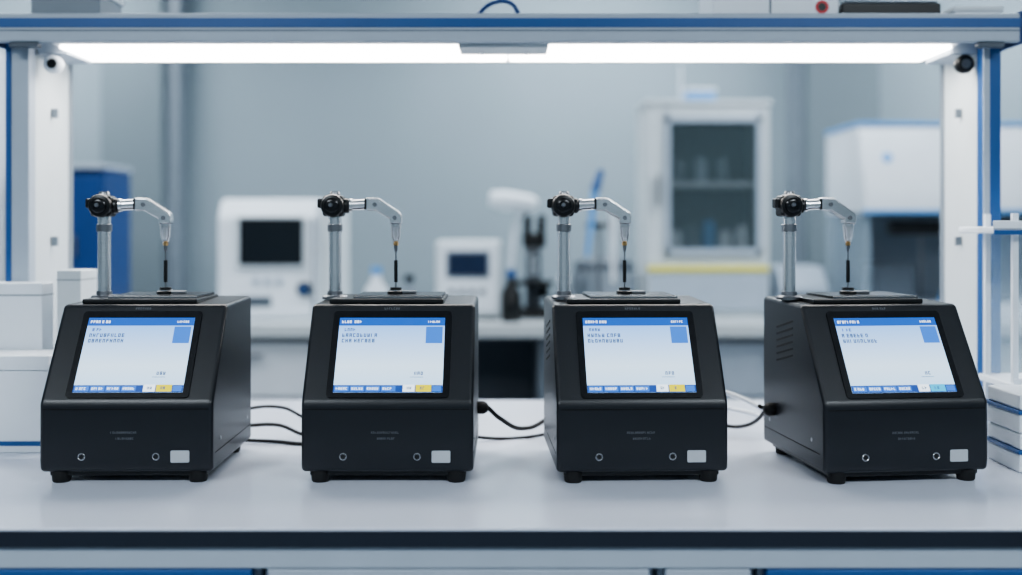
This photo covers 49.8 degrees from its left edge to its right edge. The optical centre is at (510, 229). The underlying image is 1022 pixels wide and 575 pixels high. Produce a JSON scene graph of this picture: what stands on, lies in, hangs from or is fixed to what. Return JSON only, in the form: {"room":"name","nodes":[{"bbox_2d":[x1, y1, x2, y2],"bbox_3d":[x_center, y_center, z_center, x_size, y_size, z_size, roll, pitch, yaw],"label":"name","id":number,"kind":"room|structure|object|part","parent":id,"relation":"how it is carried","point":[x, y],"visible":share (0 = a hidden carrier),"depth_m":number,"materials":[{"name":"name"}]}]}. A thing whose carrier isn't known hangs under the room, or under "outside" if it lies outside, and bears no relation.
{"room":"laboratory","nodes":[
{"label":"laboratory","id":0,"kind":"room"},
{"bbox_2d":[0,0,1021,304],"bbox_3d":[0.000,-0.219,6.350,8.000,3.000,0.100,0,0,0],"label":"wall","id":1,"kind":"structure","parent":0,"point":[432,142],"depth_m":6.30,"materials":[{"name":"paint"}]},
{"bbox_2d":[101,0,164,291],"bbox_3d":[-2.100,-0.219,6.190,0.340,3.000,0.220,0,0,0],"label":"wall panel","id":2,"kind":"object","parent":1,"relation":"attached to","point":[132,94],"visible":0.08,"depth_m":6.08,"materials":[{"name":"paint"}]},
{"bbox_2d":[165,0,187,291],"bbox_3d":[-1.890,-0.219,6.220,0.080,3.000,0.160,0,0,0],"label":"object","id":3,"kind":"structure","parent":1,"relation":"attached to","point":[176,74],"depth_m":6.14,"materials":[{"name":"metal"}]},
{"bbox_2d":[787,63,803,264],"bbox_3d":[1.615,-0.219,6.240,0.070,3.000,0.120,0,0,0],"label":"trim","id":4,"kind":"structure","parent":1,"relation":"attached to","point":[795,71],"depth_m":6.18,"materials":[{"name":"metal"}]},
{"bbox_2d":[804,0,879,291],"bbox_3d":[1.850,-0.219,6.200,0.400,3.000,0.200,0,0,0],"label":"wall panel","id":5,"kind":"object","parent":1,"relation":"attached to","point":[836,95],"visible":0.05,"depth_m":6.10,"materials":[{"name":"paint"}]},
{"bbox_2d":[251,315,1021,399],"bbox_3d":[0.000,0.816,4.575,6.400,0.930,0.950,0,0,0],"label":"counter","id":6,"kind":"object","parent":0,"point":[511,354],"depth_m":4.13,"materials":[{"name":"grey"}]},
{"bbox_2d":[0,52,5,281],"bbox_3d":[-2.350,-0.174,4.525,0.700,1.050,0.550,0,0,0],"label":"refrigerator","id":7,"kind":"object","parent":6,"relation":"on","point":[2,56],"visible":0.14,"depth_m":4.33,"materials":[{"name":"white metal"}]},
{"bbox_2d":[73,164,131,293],"bbox_3d":[-1.730,0.046,4.435,0.290,0.610,0.330,0,0,0],"label":"storage cabinet","id":8,"kind":"object","parent":6,"relation":"on","point":[89,180],"visible":0.48,"depth_m":4.30,"materials":[{"name":"plastic"}]},
{"bbox_3d":[-1.695,0.061,4.279,0.010,0.080,0.018,0,0,0],"label":"handle","id":9,"kind":"part","parent":8,"relation":"part of","materials":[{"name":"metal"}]},
{"bbox_3d":[-1.730,0.061,4.293,0.260,0.540,0.014,0,0,0],"label":"door","id":10,"kind":"part","parent":8,"relation":"part of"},
{"bbox_3d":[-1.730,-0.249,4.442,0.290,0.020,0.316,0,0,0],"label":"crown","id":11,"kind":"part","parent":8,"relation":"part of","materials":[{"name":"grey metal"}]},
{"bbox_3d":[-1.010,0.471,4.121,0.160,0.010,0.018,0,0,0],"label":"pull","id":12,"kind":"part","parent":6,"relation":"part of","materials":[{"name":"metal"}]},
{"bbox_2d":[251,399,301,399],"bbox_3d":[-1.010,0.736,4.140,0.520,0.200,0.020,0,0,0],"label":"drawer","id":13,"kind":"object","parent":6,"relation":"in","point":[251,399],"depth_m":4.13,"materials":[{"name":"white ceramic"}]},
{"bbox_2d":[251,343,307,396],"bbox_3d":[-1.010,0.526,4.140,0.520,0.200,0.020,0,0,0],"label":"drawer","id":14,"kind":"object","parent":6,"relation":"in","point":[277,369],"depth_m":4.13,"materials":[{"name":"white laminate"}]},
{"bbox_2d":[218,199,348,318],"bbox_3d":[-0.920,0.114,4.488,0.470,0.475,0.384,0,0,0],"label":"laboratory instrument","id":15,"kind":"object","parent":6,"relation":"on","point":[273,252],"visible":0.78,"depth_m":4.32,"materials":[{"name":"white plastic"}]},
{"bbox_3d":[-0.940,0.046,4.314,0.280,0.210,0.012,0,0,0],"label":"display frame","id":16,"kind":"part","parent":15,"relation":"part of","materials":[{"name":"white plastic"}]},
{"bbox_3d":[-0.810,0.231,4.310,0.060,0.060,0.020,0,0,0],"label":"knob","id":17,"kind":"part","parent":15,"relation":"part of","materials":[{"name":"blue plastic"}]},
{"bbox_3d":[-0.810,0.231,4.298,0.030,0.030,0.004,0,0,0],"label":"knob","id":18,"kind":"part","parent":15,"relation":"part of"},
{"bbox_2d":[365,266,387,291],"bbox_3d":[-0.520,0.246,4.250,0.090,0.210,0.090,0,0,0],"label":"flask","id":19,"kind":"object","parent":6,"relation":"on","point":[376,284],"visible":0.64,"depth_m":4.23,"materials":[{"name":"white plastic"}]},
{"bbox_2d":[403,275,414,289],"bbox_3d":[-0.400,0.264,4.320,0.070,0.175,0.070,0,0,0],"label":"bottle","id":20,"kind":"object","parent":6,"relation":"on","point":[408,279],"visible":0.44,"depth_m":4.30,"materials":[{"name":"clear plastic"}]},
{"bbox_2d":[436,240,500,319],"bbox_3d":[-0.168,0.196,4.431,0.255,0.310,0.297,0,0,0],"label":"laboratory instrument","id":21,"kind":"object","parent":6,"relation":"on","point":[463,267],"visible":0.88,"depth_m":4.29,"materials":[{"name":"white plastic"}]},
{"bbox_3d":[-0.168,0.134,4.290,0.170,0.105,0.008,0,0,0],"label":"display frame","id":22,"kind":"part","parent":21,"relation":"part of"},
{"bbox_3d":[0.000,0.847,4.710,6.380,0.868,0.020,0,0,0],"label":"panel","id":23,"kind":"part","parent":6,"relation":"part of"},
{"bbox_2d":[501,269,520,321],"bbox_3d":[0.000,0.251,4.220,0.080,0.200,0.080,0,0,0],"label":"bottle","id":24,"kind":"object","parent":6,"relation":"on","point":[510,294],"visible":1,"depth_m":4.19,"materials":[{"name":"glass"}]},
{"bbox_2d":[489,191,537,268],"bbox_3d":[0.010,0.093,4.658,0.205,0.516,0.144,0,0,0],"label":"desk lamp","id":25,"kind":"object","parent":6,"relation":"on","point":[505,200],"visible":0.6,"depth_m":4.61,"materials":[{"name":"white plastic"}]},
{"bbox_3d":[0.010,-0.122,4.629,0.205,0.088,0.086,0,0,0],"label":"lamp shade","id":26,"kind":"part","parent":25,"relation":"part of","materials":[{"name":"white plastic"}]},
{"bbox_3d":[0.029,0.104,4.673,0.118,0.458,0.045,0,0,0],"label":"stem","id":27,"kind":"part","parent":25,"relation":"part of","materials":[{"name":"white metal"}]},
{"bbox_2d":[515,214,553,318],"bbox_3d":[0.090,0.145,4.439,0.180,0.413,0.281,0,0,0],"label":"microscope","id":28,"kind":"object","parent":6,"relation":"on","point":[536,288],"visible":0.8,"depth_m":4.38,"materials":[{"name":"black plastic"}]},
{"bbox_3d":[0.140,0.251,4.530,0.030,0.060,0.060,0,0,0],"label":"focus knob","id":29,"kind":"part","parent":28,"relation":"part of","materials":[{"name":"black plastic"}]},
{"bbox_2d":[540,343,543,396],"bbox_3d":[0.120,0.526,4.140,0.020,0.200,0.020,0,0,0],"label":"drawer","id":30,"kind":"object","parent":6,"relation":"in","point":[541,344],"depth_m":4.13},
{"bbox_2d":[585,169,616,291],"bbox_3d":[0.340,0.059,4.240,0.140,0.584,0.140,0,0,0],"label":"stand","id":31,"kind":"object","parent":6,"relation":"on","point":[595,188],"visible":0.62,"depth_m":4.19,"materials":[{"name":"metal"}]},
{"bbox_3d":[0.340,0.161,4.240,0.016,0.340,0.016,0,0,0],"label":"rod","id":32,"kind":"part","parent":31,"relation":"part of","materials":[{"name":"metal"}]},
{"bbox_2d":[571,256,637,293],"bbox_3d":[0.390,0.231,4.600,0.280,0.240,0.280,0,0,0],"label":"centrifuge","id":33,"kind":"object","parent":6,"relation":"on","point":[584,276],"visible":0.58,"depth_m":4.49,"materials":[{"name":"plastic"}]},
{"bbox_3d":[0.390,0.136,4.600,0.260,0.050,0.260,0,0,0],"label":"lid","id":34,"kind":"part","parent":33,"relation":"part of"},
{"bbox_2d":[636,100,771,315],"bbox_3d":[0.805,-0.090,4.643,0.520,0.882,0.355,0,0,0],"label":"display cabinet","id":35,"kind":"object","parent":6,"relation":"on","point":[703,165],"visible":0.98,"depth_m":4.50,"materials":[{"name":"white plastic"}]},
{"bbox_3d":[0.599,-0.164,4.475,0.012,0.130,0.020,0,0,0],"label":"handle","id":36,"kind":"part","parent":35,"relation":"part of","materials":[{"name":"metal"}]},
{"bbox_2d":[670,230,681,248],"bbox_3d":[0.685,0.046,4.600,0.056,0.090,0.056,0,0,0],"label":"jar","id":37,"kind":"object","parent":35,"relation":"on","point":[675,236],"depth_m":4.58,"materials":[{"name":"glass"}]},
{"bbox_2d":[685,225,697,248],"bbox_3d":[0.755,0.036,4.600,0.056,0.110,0.056,0,0,0],"label":"jar","id":38,"kind":"object","parent":35,"relation":"on","point":[691,232],"depth_m":4.58,"materials":[{"name":"glass"}]},
{"bbox_2d":[679,65,715,99],"bbox_3d":[0.788,-0.617,4.670,0.149,0.170,0.106,0,0,0],"label":"box","id":39,"kind":"object","parent":35,"relation":"on","point":[689,93],"visible":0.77,"depth_m":4.62,"materials":[{"name":"white plastic"}]},
{"bbox_3d":[0.800,-0.590,4.670,0.126,0.016,0.106,0,0,0],"label":"lid","id":40,"kind":"part","parent":39,"relation":"part of","materials":[{"name":"white plastic"}]},
{"bbox_3d":[0.805,-0.520,4.655,0.520,0.022,0.330,0,0,0],"label":"crown","id":41,"kind":"part","parent":35,"relation":"part of","materials":[{"name":"white plastic"}]},
{"bbox_3d":[0.805,0.256,4.494,0.484,0.150,0.012,0,0,0],"label":"drawer","id":42,"kind":"part","parent":35,"relation":"part of","materials":[{"name":"white plastic"}]},
{"bbox_2d":[701,221,714,248],"bbox_3d":[0.825,0.026,4.600,0.056,0.130,0.056,0,0,0],"label":"jar","id":43,"kind":"object","parent":35,"relation":"on","point":[708,228],"depth_m":4.58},
{"bbox_2d":[670,182,755,188],"bbox_3d":[0.830,-0.189,4.660,0.394,0.020,0.260,0,0,0],"label":"shelf","id":44,"kind":"object","parent":35,"relation":"attached to","point":[673,185],"depth_m":4.53,"materials":[{"name":"glass"}]},
{"bbox_3d":[0.826,-0.452,4.491,0.396,0.025,0.018,0,0,0],"label":"door rail","id":45,"kind":"part","parent":35,"relation":"part of","materials":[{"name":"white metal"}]},
{"bbox_3d":[0.826,0.088,4.491,0.396,0.025,0.018,0,0,0],"label":"door rail","id":46,"kind":"part","parent":35,"relation":"part of","materials":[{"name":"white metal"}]},
{"bbox_2d":[718,230,731,248],"bbox_3d":[0.895,0.046,4.600,0.056,0.090,0.056,0,0,0],"label":"jar","id":47,"kind":"object","parent":35,"relation":"on","point":[725,238],"depth_m":4.58,"materials":[{"name":"glass"}]},
{"bbox_2d":[735,225,748,248],"bbox_3d":[0.965,0.036,4.600,0.056,0.110,0.056,0,0,0],"label":"jar","id":48,"kind":"object","parent":35,"relation":"on","point":[741,233],"depth_m":4.58,"materials":[{"name":"glass"}]},
{"bbox_2d":[719,343,763,396],"bbox_3d":[1.030,0.526,4.140,0.560,0.200,0.020,0,0,0],"label":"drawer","id":49,"kind":"object","parent":6,"relation":"in","point":[742,363],"depth_m":4.13,"materials":[{"name":"grey laminate"}]},
{"bbox_2d":[769,265,827,295],"bbox_3d":[1.200,0.251,4.648,0.200,0.200,0.304,0,0,0],"label":"printer","id":50,"kind":"object","parent":6,"relation":"on","point":[809,278],"visible":0.4,"depth_m":4.54,"materials":[{"name":"white plastic"}]},
{"bbox_2d":[825,122,1021,320],"bbox_3d":[1.800,-0.036,4.488,0.890,0.775,0.524,0,0,0],"label":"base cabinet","id":51,"kind":"object","parent":6,"relation":"on","point":[886,173],"visible":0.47,"depth_m":4.34,"materials":[{"name":"white metal"}]},
{"bbox_2d":[825,122,1021,213],"bbox_3d":[1.800,-0.244,4.488,0.890,0.360,0.524,0,0,0],"label":"hood","id":52,"kind":"object","parent":51,"relation":"attached to","point":[873,167],"depth_m":4.28,"materials":[{"name":"white plastic"}]},
{"bbox_2d":[1001,343,1021,372],"bbox_3d":[2.225,0.526,4.140,1.730,0.200,0.020,0,0,0],"label":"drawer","id":53,"kind":"object","parent":6,"relation":"in","point":[1005,347],"depth_m":4.13,"materials":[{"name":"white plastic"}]},
{"bbox_3d":[0.000,1.306,1.950,8.000,0.050,9.100,0,0,0],"label":"floor","id":54,"kind":"structure","parent":0,"visible":0},
{"bbox_2d":[0,400,1021,574],"bbox_3d":[0.000,0.831,1.938,3.000,0.900,1.065,0,0,0],"label":"lab bench","id":55,"kind":"object","parent":54,"relation":"on","point":[257,512],"visible":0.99,"depth_m":1.44,"materials":[{"name":"laminate"}]},
{"bbox_2d":[0,350,53,452],"bbox_3d":[-0.896,0.298,1.929,0.214,0.166,0.103,0,0,0],"label":"box","id":56,"kind":"object","parent":55,"relation":"on","point":[23,373],"visible":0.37,"depth_m":1.88,"materials":[{"name":"white plastic"}]},
{"bbox_3d":[-0.896,0.228,1.929,0.214,0.025,0.103,0,0,0],"label":"lid","id":57,"kind":"part","parent":56,"relation":"part of","materials":[{"name":"white plastic"}]},
{"bbox_2d":[0,282,53,349],"bbox_3d":[-0.914,0.238,2.015,0.133,0.285,0.052,0,0,0],"label":"carton","id":58,"kind":"object","parent":55,"relation":"on","point":[26,308],"visible":0.51,"depth_m":1.99,"materials":[{"name":"cardboard"}]},
{"bbox_2d":[56,269,96,334],"bbox_3d":[-0.800,0.227,2.030,0.045,0.308,0.082,0,0,0],"label":"carton","id":59,"kind":"object","parent":55,"relation":"on","point":[73,285],"visible":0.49,"depth_m":1.99,"materials":[{"name":"cardboard"}]},
{"bbox_3d":[-0.887,0.548,1.421,1.109,0.226,0.024,0,0,0],"label":"drawer","id":60,"kind":"part","parent":55,"relation":"part of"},
{"bbox_2d":[40,191,250,482],"bbox_3d":[-0.580,0.159,1.784,0.261,0.445,0.272,0,0,-1],"label":"analyzer","id":61,"kind":"object","parent":55,"relation":"on","point":[159,382],"visible":1,"depth_m":1.68,"materials":[{"name":"plastic"}]},
{"bbox_2d":[112,198,118,212],"bbox_3d":[-0.656,-0.040,1.824,0.012,0.025,0.025,0,0,-1],"label":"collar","id":62,"kind":"object","parent":61,"relation":"attached to","point":[115,201],"depth_m":1.81,"materials":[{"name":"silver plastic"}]},
{"bbox_2d":[110,431,135,439],"bbox_3d":[-0.582,0.308,1.650,0.038,0.012,0.001,0,0,-2],"label":"print","id":63,"kind":"object","parent":61,"relation":"attached to","point":[113,432],"depth_m":1.65},
{"bbox_2d":[136,307,150,309],"bbox_3d":[-0.582,0.124,1.740,0.024,0.004,0.001,1,-33,-2],"label":"print","id":64,"kind":"object","parent":61,"relation":"on","point":[147,308],"depth_m":1.74},
{"bbox_3d":[-0.594,0.114,1.825,0.182,0.008,0.140,0,0,-1],"label":"deck plate","id":65,"kind":"part","parent":61,"relation":"part of","materials":[{"name":"black plastic"}]},
{"bbox_3d":[-0.576,0.108,1.767,0.142,0.004,0.002,0,0,-1],"label":"deck trim","id":66,"kind":"part","parent":61,"relation":"part of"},
{"bbox_2d":[111,292,214,297],"bbox_3d":[-0.577,0.108,1.827,0.140,0.004,0.117,0,0,-1],"label":"tray","id":67,"kind":"object","parent":61,"relation":"on","point":[130,294],"depth_m":1.80,"materials":[{"name":"plastic"}]},
{"bbox_2d":[157,287,172,293],"bbox_3d":[-0.573,0.100,1.825,0.028,0.010,0.028,0,0,-1],"label":"cup","id":68,"kind":"object","parent":61,"relation":"on","point":[162,290],"depth_m":1.82,"materials":[{"name":"black plastic"}]},
{"bbox_3d":[-0.887,0.548,1.444,1.125,0.226,0.022,0,0,0],"label":"drawer frame","id":69,"kind":"part","parent":55,"relation":"part of","materials":[{"name":"black metal"}]},
{"bbox_2d":[301,191,487,482],"bbox_3d":[-0.179,0.159,1.784,0.282,0.445,0.272,0,0,0],"label":"analyzer","id":70,"kind":"object","parent":55,"relation":"on","point":[391,387],"visible":1,"depth_m":1.67,"materials":[{"name":"plastic"}]},
{"bbox_2d":[344,198,349,212],"bbox_3d":[-0.274,-0.040,1.825,0.012,0.025,0.025,0,0,0],"label":"socket","id":71,"kind":"object","parent":70,"relation":"attached to","point":[346,201],"depth_m":1.81,"materials":[{"name":"black plastic"}]},
{"bbox_2d":[371,431,398,439],"bbox_3d":[-0.189,0.308,1.650,0.042,0.012,0.001,0,0,0],"label":"print","id":72,"kind":"object","parent":70,"relation":"attached to","point":[375,435],"depth_m":1.65},
{"bbox_3d":[-0.199,0.114,1.825,0.182,0.008,0.140,0,0,0],"label":"deck plate","id":73,"kind":"part","parent":70,"relation":"part of","materials":[{"name":"black plastic"}]},
{"bbox_2d":[387,287,401,293],"bbox_3d":[-0.191,0.100,1.825,0.028,0.010,0.028,0,0,0],"label":"cup","id":74,"kind":"object","parent":70,"relation":"on","point":[393,290],"depth_m":1.82,"materials":[{"name":"black plastic"}]},
{"bbox_3d":[-0.182,0.108,1.767,0.142,0.004,0.002,0,0,0],"label":"deck trim","id":75,"kind":"part","parent":70,"relation":"part of","materials":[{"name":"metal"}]},
{"bbox_2d":[355,292,445,296],"bbox_3d":[-0.182,0.108,1.827,0.140,0.004,0.117,0,0,0],"label":"tray","id":76,"kind":"object","parent":70,"relation":"on","point":[364,294],"depth_m":1.80,"materials":[{"name":"plastic"}]},
{"bbox_3d":[-0.068,0.548,1.421,0.489,0.226,0.024,0,0,0],"label":"drawer","id":77,"kind":"part","parent":55,"relation":"part of","materials":[{"name":"grey ceramic"}]},
{"bbox_3d":[-0.068,0.548,1.444,0.505,0.226,0.022,0,0,0],"label":"drawer frame","id":78,"kind":"part","parent":55,"relation":"part of","materials":[{"name":"grey ceramic"}]},
{"bbox_2d":[246,391,763,445],"bbox_3d":[0.001,0.337,1.984,1.042,0.091,0.234,0,0,0],"label":"power cables","id":79,"kind":"object","parent":55,"relation":"on","point":[730,394],"visible":0.41,"depth_m":1.99,"materials":[{"name":"rubber"}]},
{"bbox_2d":[0,11,1021,387],"bbox_3d":[-0.010,-0.011,2.139,1.906,0.783,0.255,0,0,0],"label":"frame","id":80,"kind":"object","parent":55,"relation":"on","point":[42,49],"visible":0.8,"depth_m":2.05,"materials":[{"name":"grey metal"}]},
{"bbox_3d":[-0.919,0.008,2.065,0.042,0.738,0.030,0,0,0],"label":"post","id":81,"kind":"part","parent":80,"relation":"part of","materials":[{"name":"grey metal"}]},
{"bbox_3d":[-0.868,-0.315,2.079,0.018,0.018,0.003,0,0,0],"label":"clamp knob","id":82,"kind":"part","parent":80,"relation":"part of","materials":[{"name":"black plastic"}]},
{"bbox_3d":[-0.868,-0.315,2.090,0.036,0.036,0.020,0,0,0],"label":"clamp knob","id":83,"kind":"part","parent":80,"relation":"part of","materials":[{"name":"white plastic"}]},
{"bbox_3d":[-0.919,0.008,2.250,0.042,0.738,0.020,0,0,0],"label":"post","id":84,"kind":"part","parent":80,"relation":"part of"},
{"bbox_2d":[31,0,124,12],"bbox_3d":[-0.835,-0.424,2.120,0.138,0.055,0.128,0,0,0],"label":"plastic bin","id":85,"kind":"object","parent":80,"relation":"on","point":[37,6],"visible":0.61,"depth_m":2.06,"materials":[{"name":"plastic"}]},
{"bbox_2d":[60,45,506,60],"bbox_3d":[-0.427,-0.343,2.138,0.836,0.007,0.160,0,0,0],"label":"diffuser","id":86,"kind":"object","parent":80,"relation":"attached to","point":[71,52],"depth_m":2.10,"materials":[{"name":"white"}]},
{"bbox_2d":[477,0,519,12],"bbox_3d":[-0.005,-0.413,2.072,0.134,0.038,0.034,0,0,-4],"label":"coiled cable","id":87,"kind":"object","parent":80,"relation":"on","point":[493,2],"visible":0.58,"depth_m":2.06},
{"bbox_3d":[-0.010,-0.368,2.235,1.886,0.056,0.010,0,0,0],"label":"rail","id":88,"kind":"part","parent":80,"relation":"part of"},
{"bbox_3d":[-0.010,-0.371,2.023,1.890,0.054,0.015,0,0,0],"label":"rail","id":89,"kind":"part","parent":80,"relation":"part of","materials":[{"name":"blue metal"}]},
{"bbox_2d":[509,45,951,60],"bbox_3d":[0.411,-0.343,2.138,0.828,0.007,0.160,0,0,0],"label":"diffuser","id":90,"kind":"object","parent":80,"relation":"attached to","point":[553,52],"depth_m":2.10,"materials":[{"name":"white"}]},
{"bbox_2d":[697,0,837,12],"bbox_3d":[0.491,-0.442,2.120,0.243,0.090,0.158,0,0,0],"label":"storage box","id":91,"kind":"object","parent":80,"relation":"on","point":[705,6],"visible":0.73,"depth_m":2.04,"materials":[{"name":"white plastic"}]},
{"bbox_2d":[838,1,940,12],"bbox_3d":[0.708,-0.411,2.115,0.185,0.030,0.140,0,0,0],"label":"instrument case","id":92,"kind":"object","parent":80,"relation":"on","point":[846,6],"visible":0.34,"depth_m":2.04,"materials":[{"name":"black plastic"}]},
{"bbox_3d":[0.708,-0.424,2.115,0.175,0.004,0.132,0,0,0],"label":"lid","id":93,"kind":"part","parent":92,"relation":"part of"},
{"bbox_3d":[0.897,0.008,2.250,0.034,0.738,0.020,0,0,0],"label":"post","id":94,"kind":"part","parent":80,"relation":"part of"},
{"bbox_3d":[0.860,-0.315,2.090,0.036,0.036,0.020,0,0,0],"label":"clamp knob","id":95,"kind":"part","parent":80,"relation":"part of","materials":[{"name":"black plastic"}]},
{"bbox_3d":[0.860,-0.315,2.079,0.018,0.018,0.003,0,0,0],"label":"clamp knob","id":96,"kind":"part","parent":80,"relation":"part of","materials":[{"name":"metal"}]},
{"bbox_2d":[942,6,1003,12],"bbox_3d":[0.875,-0.407,2.120,0.096,0.022,0.126,0,0,0],"label":"storage box","id":97,"kind":"object","parent":80,"relation":"on","point":[956,9],"visible":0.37,"depth_m":2.06,"materials":[{"name":"white plastic"}]},
{"bbox_3d":[0.897,0.008,2.065,0.034,0.738,0.030,0,0,0],"label":"post","id":98,"kind":"part","parent":80,"relation":"part of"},
{"bbox_2d":[544,191,727,482],"bbox_3d":[0.192,0.159,1.784,0.261,0.445,0.272,0,0,-3],"label":"analyzer","id":99,"kind":"object","parent":55,"relation":"on","point":[634,384],"visible":1,"depth_m":1.68,"materials":[{"name":"plastic"}]},
{"bbox_2d":[574,198,578,212],"bbox_3d":[0.105,-0.040,1.821,0.012,0.025,0.025,0,0,-2],"label":"socket","id":100,"kind":"object","parent":99,"relation":"attached to","point":[576,202],"depth_m":1.81,"materials":[{"name":"black plastic"}]},
{"bbox_3d":[0.177,0.114,1.824,0.182,0.008,0.140,0,0,-2],"label":"deck plate","id":101,"kind":"part","parent":99,"relation":"part of","materials":[{"name":"black plastic"}]},
{"bbox_2d":[616,287,631,293],"bbox_3d":[0.188,0.100,1.825,0.028,0.010,0.028,0,0,-2],"label":"cup","id":102,"kind":"object","parent":99,"relation":"on","point":[622,290],"depth_m":1.82,"materials":[{"name":"black plastic"}]},
{"bbox_2d":[582,292,675,297],"bbox_3d":[0.194,0.108,1.827,0.140,0.004,0.117,0,0,-3],"label":"tray","id":103,"kind":"object","parent":99,"relation":"on","point":[584,294],"depth_m":1.80,"materials":[{"name":"plastic"}]},
{"bbox_3d":[0.197,0.108,1.767,0.142,0.004,0.002,0,0,-2],"label":"deck trim","id":104,"kind":"part","parent":99,"relation":"part of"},
{"bbox_2d":[627,431,654,439],"bbox_3d":[0.195,0.308,1.650,0.042,0.012,0.001,0,0,-3],"label":"print","id":105,"kind":"object","parent":99,"relation":"attached to","point":[648,432],"depth_m":1.65},
{"bbox_3d":[0.253,0.548,1.444,0.125,0.226,0.022,0,0,0],"label":"drawer frame","id":106,"kind":"part","parent":55,"relation":"part of","materials":[{"name":"grey ceramic"}]},
{"bbox_3d":[0.253,0.548,1.421,0.109,0.226,0.024,0,0,0],"label":"drawer","id":107,"kind":"part","parent":55,"relation":"part of","materials":[{"name":"grey ceramic"}]},
{"bbox_3d":[0.885,0.548,1.444,1.130,0.226,0.022,0,0,0],"label":"drawer frame","id":108,"kind":"part","parent":55,"relation":"part of","materials":[{"name":"black metal"}]},
{"bbox_2d":[763,191,986,484],"bbox_3d":[0.571,0.159,1.782,0.278,0.445,0.272,0,0,-7],"label":"analyzer","id":109,"kind":"object","parent":55,"relation":"on","point":[857,382],"visible":1,"depth_m":1.69,"materials":[{"name":"plastic"}]},
{"bbox_2d":[776,320,792,327],"bbox_3d":[0.448,0.154,1.799,0.001,0.018,0.074,0,0,-6],"label":"vent","id":110,"kind":"object","parent":109,"relation":"attached to","point":[792,320],"depth_m":1.80,"materials":[{"name":"plastic"}]},
{"bbox_2d":[776,327,792,333],"bbox_3d":[0.448,0.165,1.799,0.001,0.018,0.074,0,0,-6],"label":"vent","id":111,"kind":"object","parent":109,"relation":"attached to","point":[792,327],"depth_m":1.80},
{"bbox_2d":[776,334,792,340],"bbox_3d":[0.448,0.176,1.799,0.001,0.018,0.074,0,0,-6],"label":"vent","id":112,"kind":"object","parent":109,"relation":"attached to","point":[791,334],"depth_m":1.80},
{"bbox_2d":[776,341,792,347],"bbox_3d":[0.448,0.187,1.799,0.001,0.018,0.074,0,0,-6],"label":"vent","id":113,"kind":"object","parent":109,"relation":"attached to","point":[791,341],"depth_m":1.80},
{"bbox_2d":[776,348,792,353],"bbox_3d":[0.448,0.198,1.799,0.001,0.018,0.074,0,0,-6],"label":"vent","id":114,"kind":"object","parent":109,"relation":"attached to","point":[790,348],"depth_m":1.80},
{"bbox_2d":[776,355,792,360],"bbox_3d":[0.448,0.209,1.799,0.001,0.018,0.074,0,0,-6],"label":"vent","id":115,"kind":"object","parent":109,"relation":"attached to","point":[789,355],"depth_m":1.80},
{"bbox_2d":[801,198,805,212],"bbox_3d":[0.476,-0.040,1.813,0.012,0.025,0.025,0,0,-6],"label":"socket","id":116,"kind":"object","parent":109,"relation":"attached to","point":[803,201],"depth_m":1.80,"materials":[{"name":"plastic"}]},
{"bbox_2d":[839,287,856,293],"bbox_3d":[0.558,0.100,1.822,0.028,0.010,0.028,0,0,-6],"label":"cup","id":117,"kind":"object","parent":109,"relation":"on","point":[845,290],"depth_m":1.81,"materials":[{"name":"black plastic"}]},
{"bbox_3d":[0.562,0.114,1.822,0.182,0.008,0.140,0,0,-6],"label":"deck plate","id":118,"kind":"part","parent":109,"relation":"part of","materials":[{"name":"black plastic"}]},
{"bbox_2d":[806,291,915,297],"bbox_3d":[0.579,0.108,1.826,0.140,0.004,0.117,0,0,-6],"label":"tray","id":119,"kind":"object","parent":109,"relation":"on","point":[841,294],"depth_m":1.80,"materials":[{"name":"metal"}]},
{"bbox_3d":[0.586,0.108,1.767,0.142,0.004,0.002,0,0,-7],"label":"deck trim","id":120,"kind":"part","parent":109,"relation":"part of","materials":[{"name":"metal"}]},
{"bbox_2d":[892,431,916,439],"bbox_3d":[0.592,0.308,1.649,0.042,0.012,0.001,0,0,-6],"label":"print","id":121,"kind":"object","parent":109,"relation":"attached to","point":[906,431],"depth_m":1.65},
{"bbox_3d":[0.885,0.548,1.421,1.114,0.226,0.024,0,0,0],"label":"drawer","id":122,"kind":"part","parent":55,"relation":"part of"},
{"bbox_2d":[959,213,1021,435],"bbox_3d":[0.972,0.172,1.953,0.297,0.417,0.154,0,0,0],"label":"rack","id":123,"kind":"object","parent":55,"relation":"on","point":[1013,227],"visible":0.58,"depth_m":1.93,"materials":[{"name":"white plastic"}]},
{"bbox_3d":[0.870,0.176,2.010,0.010,0.410,0.010,0,0,0],"label":"leg","id":124,"kind":"part","parent":123,"relation":"part of","materials":[{"name":"white metal"}]},
{"bbox_2d":[959,221,1021,234],"bbox_3d":[0.972,-0.004,1.953,0.297,0.024,0.154,0,0,0],"label":"tray","id":125,"kind":"object","parent":123,"relation":"on","point":[999,227],"depth_m":1.88,"materials":[{"name":"white plastic"}]},
{"bbox_2d":[978,373,1021,384],"bbox_3d":[0.989,0.266,1.953,0.262,0.024,0.154,0,0,0],"label":"tray","id":126,"kind":"object","parent":123,"relation":"on","point":[987,378],"depth_m":1.97,"materials":[{"name":"white plastic"}]},
{"bbox_3d":[0.870,0.176,1.900,0.010,0.410,0.010,0,0,0],"label":"leg","id":127,"kind":"part","parent":123,"relation":"part of","materials":[{"name":"white metal"}]},
{"bbox_2d":[986,385,1021,472],"bbox_3d":[0.870,0.320,1.780,0.153,0.123,0.123,0,0,0],"label":"tip box","id":128,"kind":"object","parent":55,"relation":"on","point":[1004,407],"visible":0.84,"depth_m":1.77,"materials":[{"name":"white plastic"}]},
{"bbox_3d":[0.870,0.271,1.780,0.148,0.025,0.118,0,0,0],"label":"lid","id":129,"kind":"part","parent":128,"relation":"part of","materials":[{"name":"white plastic"}]},
{"bbox_3d":[0.870,0.333,1.780,0.148,0.025,0.118,0,0,0],"label":"lid","id":130,"kind":"part","parent":128,"relation":"part of","materials":[{"name":"white plastic"}]}
]}

